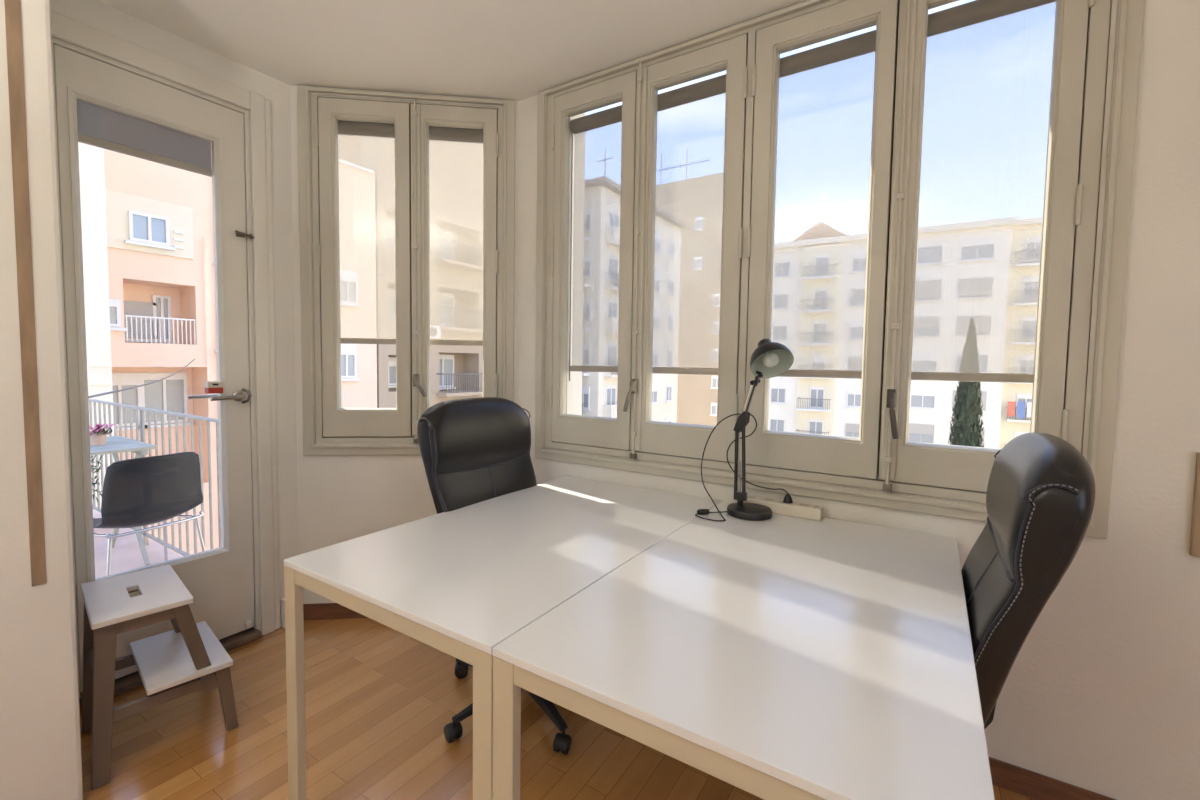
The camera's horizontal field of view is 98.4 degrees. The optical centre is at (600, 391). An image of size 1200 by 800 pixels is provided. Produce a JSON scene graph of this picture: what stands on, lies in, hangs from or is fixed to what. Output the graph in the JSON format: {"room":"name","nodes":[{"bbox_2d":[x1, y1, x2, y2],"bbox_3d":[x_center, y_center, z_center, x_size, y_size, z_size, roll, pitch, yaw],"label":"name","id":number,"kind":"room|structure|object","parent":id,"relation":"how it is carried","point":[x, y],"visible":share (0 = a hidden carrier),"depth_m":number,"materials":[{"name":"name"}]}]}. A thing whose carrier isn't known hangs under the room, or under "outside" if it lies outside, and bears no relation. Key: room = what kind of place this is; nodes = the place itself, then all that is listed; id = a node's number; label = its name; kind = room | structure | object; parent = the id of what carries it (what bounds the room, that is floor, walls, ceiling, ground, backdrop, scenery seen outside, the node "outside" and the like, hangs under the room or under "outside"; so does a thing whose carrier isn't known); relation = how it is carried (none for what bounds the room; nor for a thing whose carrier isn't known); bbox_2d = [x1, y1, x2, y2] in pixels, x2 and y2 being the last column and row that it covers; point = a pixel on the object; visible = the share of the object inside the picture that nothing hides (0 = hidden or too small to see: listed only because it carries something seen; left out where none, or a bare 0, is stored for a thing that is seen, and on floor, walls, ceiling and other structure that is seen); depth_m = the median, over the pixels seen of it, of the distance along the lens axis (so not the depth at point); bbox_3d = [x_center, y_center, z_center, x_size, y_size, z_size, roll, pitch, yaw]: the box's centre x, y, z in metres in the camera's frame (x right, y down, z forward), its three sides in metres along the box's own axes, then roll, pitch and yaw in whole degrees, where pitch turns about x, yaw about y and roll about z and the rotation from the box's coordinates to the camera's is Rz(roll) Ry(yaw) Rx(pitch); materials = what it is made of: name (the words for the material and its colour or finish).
{"room":"home office","nodes":[
{"label":"home office","id":0,"kind":"room"},
{"bbox_2d":[0,0,82,799],"bbox_3d":[-2.811,-0.023,-0.221,0.579,2.520,4.200,3,4,33],"label":"wall","id":1,"kind":"structure","parent":0,"point":[41,756],"depth_m":1.35,"materials":[{"name":"paint"}]},
{"bbox_2d":[4,0,46,586],"bbox_3d":[-1.467,-0.418,1.314,0.003,1.860,0.027,3,4,33],"label":"trim","id":2,"kind":"structure","parent":1,"relation":"attached to","point":[13,22],"depth_m":1.32,"materials":[{"name":"brown wood"}]},
{"bbox_2d":[50,0,297,622],"bbox_3d":[-2.900,-0.056,0.362,0.200,2.520,5.088,3,4,33],"label":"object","id":3,"kind":"structure","parent":1,"relation":"in","point":[96,14],"depth_m":2.37,"materials":[{"name":"paint"}]},
{"bbox_2d":[50,10,280,707],"bbox_3d":[-1.772,-0.081,2.092,0.279,2.415,0.777,3,4,33],"label":"door","id":4,"kind":"structure","parent":3,"relation":"attached to","point":[234,587],"depth_m":2.19,"materials":[{"name":"paint"},{"name":"glass"},{"name":"metal"}]},
{"bbox_2d":[76,100,211,176],"bbox_3d":[-1.769,-0.989,2.010,0.064,0.266,0.471,3,4,33],"label":"roller blind","id":5,"kind":"object","parent":4,"relation":"attached to","point":[97,126],"visible":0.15,"depth_m":2.00,"materials":[{"name":"beige fabric"}]},
{"bbox_2d":[205,381,222,393],"bbox_3d":[-1.623,-0.016,2.174,0.036,0.050,0.054,3,4,33],"label":"fire alarm","id":6,"kind":"object","parent":4,"relation":"attached to","point":[211,387],"visible":1,"depth_m":2.16,"materials":[{"name":"red plastic"}]},
{"bbox_2d":[290,85,517,603],"bbox_3d":[-0.942,-0.150,2.607,1.036,2.520,0.200,0,3,-6],"label":"wall","id":7,"kind":"structure","parent":0,"point":[341,498],"depth_m":2.51,"materials":[{"name":"paint"}]},
{"bbox_2d":[93,510,182,578],"bbox_3d":[-4.234,1.229,2.149,3.860,0.160,3.760,3,4,33],"label":"balcony floor","id":8,"kind":"structure","parent":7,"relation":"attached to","point":[126,554],"depth_m":3.49,"materials":[{"name":"tile"}]},
{"bbox_2d":[91,454,103,501],"bbox_3d":[-3.914,0.722,3.699,0.558,0.693,0.553,3,4,33],"label":"potted plant","id":9,"kind":"object","parent":8,"relation":"on","point":[98,462],"visible":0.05,"depth_m":3.84,"materials":[{"name":"green plant"}]},
{"bbox_2d":[90,436,157,564],"bbox_3d":[-3.260,0.726,3.226,0.720,0.774,0.600,3,4,33],"label":"patio table","id":10,"kind":"object","parent":8,"relation":"on","point":[114,445],"visible":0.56,"depth_m":3.28,"materials":[{"name":"white metal"}]},
{"bbox_2d":[89,422,114,444],"bbox_3d":[-3.180,0.268,3.268,0.191,0.138,0.159,3,4,33],"label":"flower pot","id":11,"kind":"object","parent":10,"relation":"on","point":[98,436],"visible":0.84,"depth_m":3.25,"materials":[{"name":"ceramic"}]},
{"bbox_2d":[93,452,205,575],"bbox_3d":[-2.378,0.728,2.669,0.458,0.841,0.490,2,3,25],"label":"shell chair","id":12,"kind":"object","parent":8,"relation":"on","point":[137,492],"visible":0.82,"depth_m":2.54,"materials":[{"name":"black plastic"}]},
{"bbox_2d":[88,399,221,555],"bbox_3d":[-4.179,0.665,2.121,3.764,0.972,3.614,3,4,33],"label":"balcony railing","id":13,"kind":"object","parent":8,"relation":"on","point":[146,535],"visible":0.31,"depth_m":3.39,"materials":[{"name":"metal"}]},
{"bbox_2d":[280,598,284,627],"bbox_3d":[-1.482,1.045,2.457,0.030,0.135,0.058,3,4,33],"label":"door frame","id":14,"kind":"structure","parent":7,"relation":"attached to","point":[282,601],"depth_m":2.43,"materials":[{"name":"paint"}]},
{"bbox_2d":[303,603,367,619],"bbox_3d":[-0.945,1.076,2.567,1.031,0.075,0.014,0,3,-6],"label":"baseboard","id":15,"kind":"structure","parent":7,"relation":"attached to","point":[319,611],"depth_m":2.52,"materials":[{"name":"brown wood"}]},
{"bbox_2d":[297,85,514,454],"bbox_3d":[-0.912,-0.544,2.481,0.988,1.710,0.144,0,3,-6],"label":"window","id":16,"kind":"structure","parent":7,"relation":"in","point":[329,428],"depth_m":2.47,"materials":[{"name":"paint"}]},
{"bbox_2d":[338,120,395,344],"bbox_3d":[-1.132,-0.746,2.538,0.398,1.121,0.064,0,3,-6],"label":"roller blind","id":17,"kind":"object","parent":16,"relation":"attached to","point":[366,150],"visible":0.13,"depth_m":2.54,"materials":[{"name":"beige"}]},
{"bbox_2d":[429,126,482,345],"bbox_3d":[-0.703,-0.742,2.586,0.393,1.121,0.064,0,3,-6],"label":"roller blind","id":18,"kind":"object","parent":16,"relation":"attached to","point":[455,154],"visible":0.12,"depth_m":2.59,"materials":[{"name":"beige"}]},
{"bbox_2d":[97,0,804,100],"bbox_3d":[-0.445,-1.296,-0.760,5.440,0.150,5.940,3,4,33],"label":"ceiling","id":19,"kind":"structure","parent":0,"point":[516,50],"depth_m":1.99,"materials":[{"name":"paint"}]},
{"bbox_2d":[79,618,1033,799],"bbox_3d":[-0.483,1.355,-0.615,5.440,0.120,5.940,3,4,33],"label":"floor","id":20,"kind":"structure","parent":0,"point":[380,700],"depth_m":1.71,"materials":[{"name":"brown wood"}]},
{"bbox_2d":[80,565,238,789],"bbox_3d":[-1.492,0.900,1.747,0.395,0.500,0.362,4,4,42],"label":"step stool","id":21,"kind":"object","parent":20,"relation":"on","point":[186,659],"visible":1,"depth_m":1.66,"materials":[{"name":"white wood"}]},
{"bbox_2d":[417,397,571,754],"bbox_3d":[-0.290,0.597,1.927,0.643,1.120,0.644,3,4,33],"label":"office chair","id":22,"kind":"object","parent":20,"relation":"on","point":[473,450],"visible":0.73,"depth_m":1.94,"materials":[{"name":"black leather"}]},
{"bbox_2d":[284,476,721,799],"bbox_3d":[-0.185,0.802,1.702,0.748,0.740,1.250,3,4,33],"label":"desk","id":23,"kind":"object","parent":20,"relation":"on","point":[461,582],"visible":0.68,"depth_m":1.36,"materials":[{"name":"white laminate"}]},
{"bbox_2d":[493,495,994,799],"bbox_3d":[0.447,0.811,1.297,0.748,0.784,1.250,3,4,33],"label":"desk","id":24,"kind":"object","parent":20,"relation":"on","point":[779,657],"depth_m":0.94,"materials":[{"name":"white laminate"}]},
{"bbox_2d":[695,339,793,520],"bbox_3d":[0.508,0.127,1.795,0.344,0.618,0.182,1,3,7],"label":"desk lamp","id":25,"kind":"object","parent":24,"relation":"on","point":[770,359],"visible":1,"depth_m":1.80,"materials":[{"name":"black metal"}]},
{"bbox_2d":[697,509,709,514],"bbox_3d":[0.360,0.422,1.810,0.044,0.021,0.021,0,3,-12],"label":"switch","id":26,"kind":"object","parent":25,"relation":"attached to","point":[700,511],"depth_m":1.80,"materials":[{"name":"black plastic"}]},
{"bbox_2d":[961,433,1094,728],"bbox_3d":[0.750,0.647,1.294,0.670,1.120,0.674,3,4,33],"label":"office chair","id":27,"kind":"object","parent":20,"relation":"on","point":[1040,495],"visible":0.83,"depth_m":0.97,"materials":[{"name":"black leather"}]},
{"bbox_2d":[582,215,677,422],"bbox_3d":[-0.847,-2.861,45.986,11.900,29.200,15.100,3,4,33],"label":"building","id":28,"kind":"structure","parent":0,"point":[599,389],"depth_m":38.99,"materials":[{"name":"white"}]},
{"bbox_2d":[677,374,681,422],"bbox_3d":[14.632,-9.515,77.447,12.600,39.500,13.160,3,4,33],"label":"building","id":29,"kind":"structure","parent":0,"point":[679,375],"depth_m":72.59,"materials":[{"name":"white"}]},
{"bbox_2d":[680,374,717,425],"bbox_3d":[15.252,-0.864,63.182,7.700,23.800,9.160,3,4,33],"label":"building","id":30,"kind":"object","parent":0,"point":[699,393],"visible":0.12,"depth_m":60.39,"materials":[{"name":"white"}]},
{"bbox_2d":[516,0,1199,799],"bbox_3d":[1.506,-0.052,1.458,4.435,2.520,0.200,3,4,33],"label":"wall","id":31,"kind":"structure","parent":0,"point":[1101,695],"depth_m":1.40,"materials":[{"name":"paint"}]},
{"bbox_2d":[535,0,1144,538],"bbox_3d":[0.578,-0.494,1.957,2.024,1.715,0.264,3,4,35],"label":"window","id":32,"kind":"structure","parent":31,"relation":"in","point":[882,457],"depth_m":1.73,"materials":[{"name":"paint"}]},
{"bbox_2d":[569,105,621,380],"bbox_3d":[0.006,-0.654,2.374,0.355,1.227,0.064,3,4,33],"label":"roller blind","id":33,"kind":"object","parent":32,"relation":"attached to","point":[597,136],"visible":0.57,"depth_m":2.39,"materials":[{"name":"beige"}]},
{"bbox_2d":[652,74,725,374],"bbox_3d":[0.376,-0.636,2.138,0.366,1.227,0.064,3,4,33],"label":"roller blind","id":34,"kind":"object","parent":32,"relation":"attached to","point":[691,118],"visible":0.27,"depth_m":2.14,"materials":[{"name":"beige"}]},
{"bbox_2d":[771,30,875,378],"bbox_3d":[0.796,-0.615,1.870,0.368,1.227,0.064,3,4,33],"label":"roller blind","id":35,"kind":"object","parent":32,"relation":"attached to","point":[825,109],"visible":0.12,"depth_m":1.86,"materials":[{"name":"beige"}]},
{"bbox_2d":[911,0,1055,382],"bbox_3d":[1.181,-0.596,1.624,0.371,1.227,0.064,3,4,33],"label":"roller blind","id":36,"kind":"object","parent":32,"relation":"attached to","point":[988,73],"visible":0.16,"depth_m":1.62,"materials":[{"name":"beige"}]},
{"bbox_2d":[988,756,1115,799],"bbox_3d":[1.432,1.173,1.433,4.430,0.075,0.014,3,4,33],"label":"baseboard","id":37,"kind":"structure","parent":31,"relation":"attached to","point":[1030,784],"depth_m":1.52,"materials":[{"name":"brown wood"}]},
{"bbox_2d":[1189,452,1199,556],"bbox_3d":[1.618,0.294,1.273,0.218,0.268,0.016,3,4,33],"label":"board","id":38,"kind":"object","parent":31,"relation":"attached to","point":[1194,548],"visible":1,"depth_m":1.32,"materials":[{"name":"brown wood"}]},
{"bbox_2d":[768,377,1032,448],"bbox_3d":[32.521,-1.863,48.489,37.500,27.900,13.200,3,4,33],"label":"apartment building","id":39,"kind":"structure","parent":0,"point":[825,406],"depth_m":45.48,"materials":[{"name":"concrete"}]},
{"bbox_2d":[1007,401,1015,416],"bbox_3d":[32.962,1.428,41.528,0.500,1.200,0.030,3,4,33],"label":"cloth","id":40,"kind":"object","parent":39,"relation":"hanging from","point":[1010,405],"visible":1,"depth_m":41.52,"materials":[{"name":"red fabric"}]},
{"bbox_2d":[1017,402,1025,418],"bbox_3d":[33.483,1.514,41.198,0.500,1.320,0.030,3,4,33],"label":"cloth","id":41,"kind":"object","parent":39,"relation":"hanging from","point":[1020,405],"visible":1,"depth_m":41.18,"materials":[{"name":"blue fabric"}]},
{"bbox_2d":[1027,402,1031,417],"bbox_3d":[34.007,1.480,40.862,0.500,1.200,0.030,3,4,33],"label":"cloth","id":42,"kind":"object","parent":39,"relation":"hanging from","point":[1029,404],"visible":0.5,"depth_m":40.91,"materials":[{"name":"white fabric"}]},
{"bbox_2d":[948,381,985,446],"bbox_3d":[23.166,4.059,32.866,2.280,17.508,2.264,0,3,-19],"label":"cypress tree","id":43,"kind":"object","parent":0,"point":[967,432],"visible":0.3,"depth_m":32.27,"materials":[{"name":"green plant"}]},
{"label":"outside","id":44,"kind":"structure","parent":0,"visible":0},
{"bbox_3d":[18.653,13.056,30.239,140.000,0.300,150.000,3,4,33],"label":"trim","id":45,"kind":"structure","parent":44,"visible":0},
{"bbox_2d":[78,142,114,512],"bbox_3d":[-17.228,-1.962,8.722,4.620,31.000,12.260,3,4,33],"label":"building","id":46,"kind":"structure","parent":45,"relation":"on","point":[91,158],"depth_m":12.44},
{"bbox_2d":[104,149,376,555],"bbox_3d":[-16.408,1.446,22.178,8.640,22.750,9.670,3,4,33],"label":"building","id":47,"kind":"structure","parent":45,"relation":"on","point":[160,232],"depth_m":17.72,"materials":[{"name":"orange"}]},
{"bbox_2d":[88,359,194,397],"bbox_3d":[-9.554,-0.505,11.503,0.024,0.412,15.693,-1,4,-35],"label":"overhead cable","id":48,"kind":"object","parent":47,"relation":"attached to","point":[106,393],"visible":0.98,"depth_m":7.12,"materials":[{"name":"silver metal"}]},
{"bbox_2d":[377,344,482,407],"bbox_3d":[-9.177,-2.554,32.678,9.200,29.800,15.900,3,4,33],"label":"building","id":49,"kind":"structure","parent":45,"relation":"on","point":[456,372],"depth_m":27.28,"materials":[{"name":"white"}]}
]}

